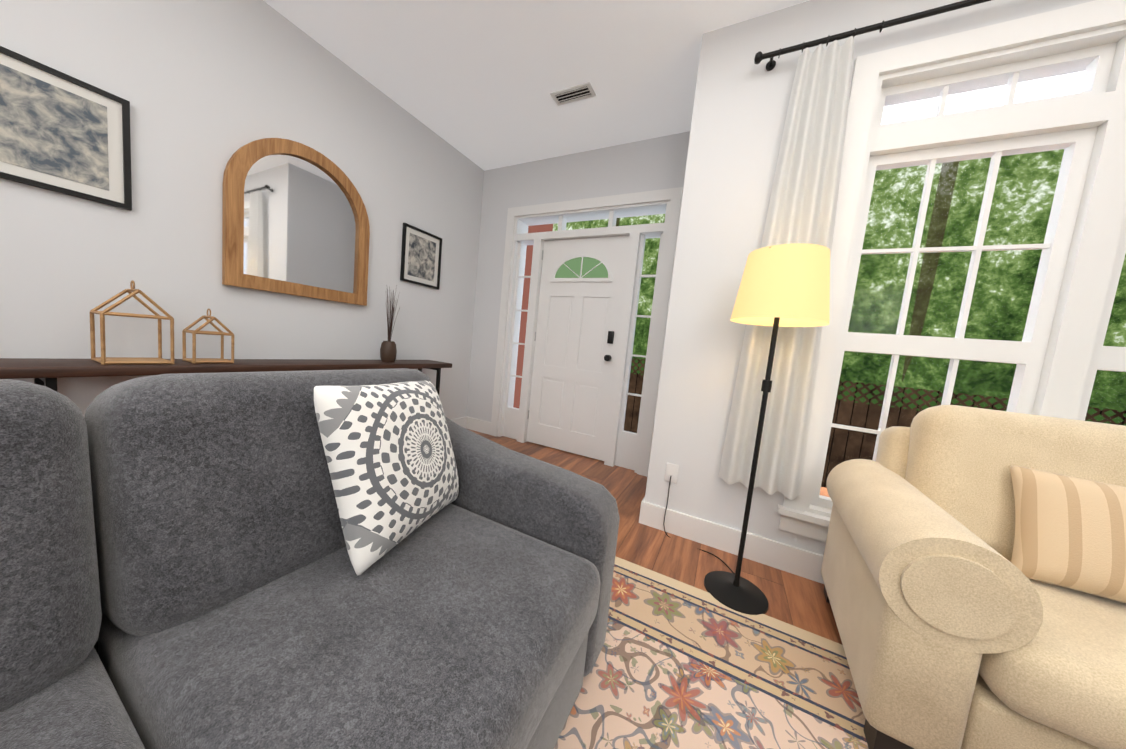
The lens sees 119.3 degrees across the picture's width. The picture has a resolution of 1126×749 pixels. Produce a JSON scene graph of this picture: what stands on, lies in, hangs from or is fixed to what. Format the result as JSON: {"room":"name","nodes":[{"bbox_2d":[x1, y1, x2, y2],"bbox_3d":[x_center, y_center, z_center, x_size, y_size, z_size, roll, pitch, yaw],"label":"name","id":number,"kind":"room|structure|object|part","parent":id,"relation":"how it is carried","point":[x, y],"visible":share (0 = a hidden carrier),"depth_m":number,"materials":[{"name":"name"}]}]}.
{"room":"living room","nodes":[
{"label":"living room","id":0,"kind":"room"},
{"bbox_2d":[0,0,1094,554],"bbox_3d":[-1.740,-0.415,-1.153,7.370,2.780,9.600,8,6,27],"label":"wall","id":1,"kind":"structure","parent":0,"point":[206,88],"depth_m":1.78,"materials":[{"name":"white paint"}]},
{"bbox_2d":[0,46,131,210],"bbox_3d":[-2.067,-0.986,1.328,0.022,0.470,0.400,8,6,27],"label":"frame","id":2,"kind":"object","parent":1,"relation":"attached to","point":[63,133],"visible":1,"depth_m":1.35,"materials":[{"name":"black metal"}]},
{"bbox_2d":[222,138,369,305],"bbox_3d":[-1.651,-0.973,2.133,0.041,0.930,0.790,8,6,27],"label":"arched mirror","id":3,"kind":"object","parent":1,"relation":"attached to","point":[295,220],"visible":1,"depth_m":2.06,"materials":[{"name":"brown wood"}]},
{"label":"glass","id":4,"kind":"part","parent":3,"relation":"part of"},
{"bbox_2d":[400,223,441,289],"bbox_3d":[-1.250,-1.032,2.931,0.022,0.470,0.400,8,6,27],"label":"frame","id":5,"kind":"object","parent":1,"relation":"attached to","point":[421,252],"visible":0.98,"depth_m":2.91,"materials":[{"name":"black metal"}]},
{"bbox_2d":[451,416,466,428],"bbox_3d":[-1.922,0.606,2.092,0.026,0.135,3.666,8,6,27],"label":"baseboard","id":6,"kind":"structure","parent":1,"relation":"attached to","point":[462,421],"depth_m":3.64,"materials":[{"name":"white wood"}]},
{"bbox_2d":[467,416,490,434],"bbox_3d":[-0.925,0.562,3.631,0.345,0.135,0.016,8,6,27],"label":"baseboard","id":7,"kind":"structure","parent":1,"relation":"attached to","point":[478,425],"depth_m":3.62,"materials":[{"name":"white"}]},
{"bbox_2d":[555,257,607,277],"bbox_3d":[0.174,-0.996,3.067,0.550,0.198,0.001,8,6,27],"label":"fanlight window","id":8,"kind":"structure","parent":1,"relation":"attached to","point":[589,264],"depth_m":3.06,"materials":[{"name":"glass"}]},
{"bbox_2d":[490,187,682,476],"bbox_3d":[0.128,-0.413,3.163,1.690,2.355,0.220,8,6,27],"label":"door frame","id":9,"kind":"structure","parent":1,"relation":"attached to","point":[574,394],"depth_m":3.08,"materials":[{"name":"white wood"}]},
{"bbox_3d":[0.400,-0.147,2.951,0.056,0.056,0.050,8,6,27],"label":"front door knob trim","id":10,"kind":"part","parent":9,"relation":"part of","materials":[{"name":"black metal"}]},
{"bbox_2d":[664,463,678,482],"bbox_3d":[0.638,0.578,1.938,0.070,0.110,0.006,8,6,27],"label":"electrical outlet plate","id":11,"kind":"object","parent":1,"relation":"attached to","point":[672,470],"visible":1,"depth_m":1.94,"materials":[{"name":"white plastic"}]},
{"bbox_2d":[639,500,823,583],"bbox_3d":[1.731,1.024,1.395,2.836,0.135,0.016,8,6,27],"label":"baseboard","id":12,"kind":"structure","parent":1,"relation":"attached to","point":[807,564],"depth_m":1.79,"materials":[{"name":"white"}]},
{"bbox_2d":[718,0,990,499],"bbox_3d":[1.924,-0.359,1.178,2.442,2.134,0.116,8,6,27],"label":"curtain","id":13,"kind":"object","parent":1,"relation":"attached to","point":[802,207],"visible":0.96,"depth_m":1.57,"materials":[{"name":"white fabric"}]},
{"bbox_2d":[777,0,1125,541],"bbox_3d":[1.995,-0.218,1.302,1.700,2.245,0.250,8,6,27],"label":"window","id":14,"kind":"structure","parent":1,"relation":"in","point":[1059,354],"depth_m":1.34,"materials":[{"name":"white wood"}]},
{"bbox_2d":[468,429,842,644],"bbox_3d":[-1.840,0.992,-0.762,8.300,0.100,10.400,8,6,27],"label":"floor","id":15,"kind":"structure","parent":0,"point":[797,601],"depth_m":1.73,"materials":[{"name":"brown wood"}]},
{"bbox_2d":[0,280,451,394],"bbox_3d":[-1.626,0.006,2.133,0.318,1.374,2.100,8,6,27],"label":"console table","id":16,"kind":"object","parent":15,"relation":"on","point":[47,372],"visible":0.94,"depth_m":1.53,"materials":[{"name":"brown wood"}]},
{"bbox_2d":[380,284,400,362],"bbox_3d":[-1.343,-0.398,2.574,0.125,0.598,0.135,8,6,27],"label":"vase","id":17,"kind":"object","parent":16,"relation":"on","point":[388,350],"depth_m":2.56,"materials":[{"name":"brown ceramic"}]},
{"bbox_2d":[0,368,619,748],"bbox_3d":[-0.522,0.525,0.028,1.750,0.938,2.560,8,6,27],"label":"sofa","id":18,"kind":"object","parent":15,"relation":"on","point":[396,558],"visible":1,"depth_m":0.61,"materials":[{"name":"grey fabric"}]},
{"bbox_3d":[-0.413,0.561,0.792,0.830,0.180,0.715,8,6,27],"label":"seat","id":19,"kind":"part","parent":18,"relation":"part of","materials":[{"name":"grey fabric"}]},
{"bbox_2d":[313,377,458,575],"bbox_3d":[-0.469,0.233,0.956,0.170,0.480,0.480,-14,-1,11],"label":"pillow","id":20,"kind":"object","parent":18,"relation":"on","point":[385,459],"depth_m":0.82,"materials":[{"name":"white fabric"}]},
{"bbox_3d":[-0.310,0.520,1.252,1.030,0.691,0.190,8,6,27],"label":"arm","id":21,"kind":"part","parent":18,"relation":"part of"},
{"bbox_2d":[554,556,868,748],"bbox_3d":[0.344,1.093,-0.132,2.490,0.007,3.140,8,6,27],"label":"rug","id":22,"kind":"object","parent":15,"relation":"on","point":[679,665],"visible":0.33,"depth_m":1.07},
{"bbox_2d":[821,405,1125,748],"bbox_3d":[1.592,0.635,0.901,1.300,0.952,0.897,9,6,30],"label":"armchair","id":23,"kind":"object","parent":22,"relation":"on","point":[973,571],"visible":1,"depth_m":0.89,"materials":[{"name":"beige fabric"}]},
{"bbox_3d":[0.897,1.004,0.907,0.080,0.087,0.080,9,6,30],"label":"leg","id":24,"kind":"part","parent":23,"relation":"part of","materials":[{"name":"black"}]},
{"bbox_3d":[1.105,0.746,1.156,0.180,0.430,0.765,9,6,30],"label":"arm","id":25,"kind":"part","parent":23,"relation":"part of"},
{"bbox_3d":[1.517,0.735,0.799,0.860,0.175,0.640,9,6,30],"label":"seat","id":26,"kind":"part","parent":23,"relation":"part of","materials":[{"name":"beige fabric"}]},
{"bbox_2d":[663,243,829,614],"bbox_3d":[0.797,0.237,1.548,0.556,1.512,0.516,8,6,27],"label":"lamp","id":27,"kind":"object","parent":15,"relation":"on","point":[784,285],"depth_m":1.30,"materials":[{"name":"black metal"}]},
{"bbox_3d":[0.734,0.795,1.774,0.383,0.352,0.212,8,6,27],"label":"standing lamp cord","id":28,"kind":"part","parent":27,"relation":"part of","materials":[{"name":"black plastic"}]},
{"bbox_3d":[0.910,-0.357,1.373,0.350,0.280,0.350,8,6,27],"label":"lamp shade","id":29,"kind":"part","parent":27,"relation":"part of","materials":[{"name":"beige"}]},
{"bbox_2d":[263,0,1085,170],"bbox_3d":[-1.563,-1.862,-1.022,8.300,0.100,10.400,8,6,27],"label":"ceiling","id":30,"kind":"structure","parent":0,"point":[477,82],"depth_m":2.06,"materials":[{"name":"white paint"}]},
{"bbox_2d":[550,82,595,105],"bbox_3d":[0.069,-1.950,2.298,0.300,0.010,0.120,8,6,27],"label":"ceiling vent","id":31,"kind":"object","parent":30,"relation":"in","point":[579,92],"visible":1,"depth_m":2.29,"materials":[{"name":"white metal"}]},
{"label":"outside","id":32,"kind":"structure","parent":0,"visible":0},
{"bbox_2d":[553,149,1125,410],"bbox_3d":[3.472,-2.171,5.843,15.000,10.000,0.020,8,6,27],"label":"trees","id":33,"kind":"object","parent":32,"point":[1000,270],"depth_m":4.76,"materials":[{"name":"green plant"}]},
{"bbox_2d":[624,358,1125,487],"bbox_3d":[2.435,1.144,4.730,13.000,2.430,0.050,8,6,27],"label":"fence","id":34,"kind":"object","parent":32,"point":[858,409],"depth_m":4.03,"materials":[{"name":"brown wood"}]},
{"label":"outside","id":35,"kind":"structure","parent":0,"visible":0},
{"bbox_2d":[513,224,552,407],"bbox_3d":[-0.761,-1.065,5.804,1.020,5.000,0.020,8,6,27],"label":"brick","id":36,"kind":"object","parent":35,"point":[526,285],"depth_m":5.74,"materials":[{"name":"red brick"}]}
]}

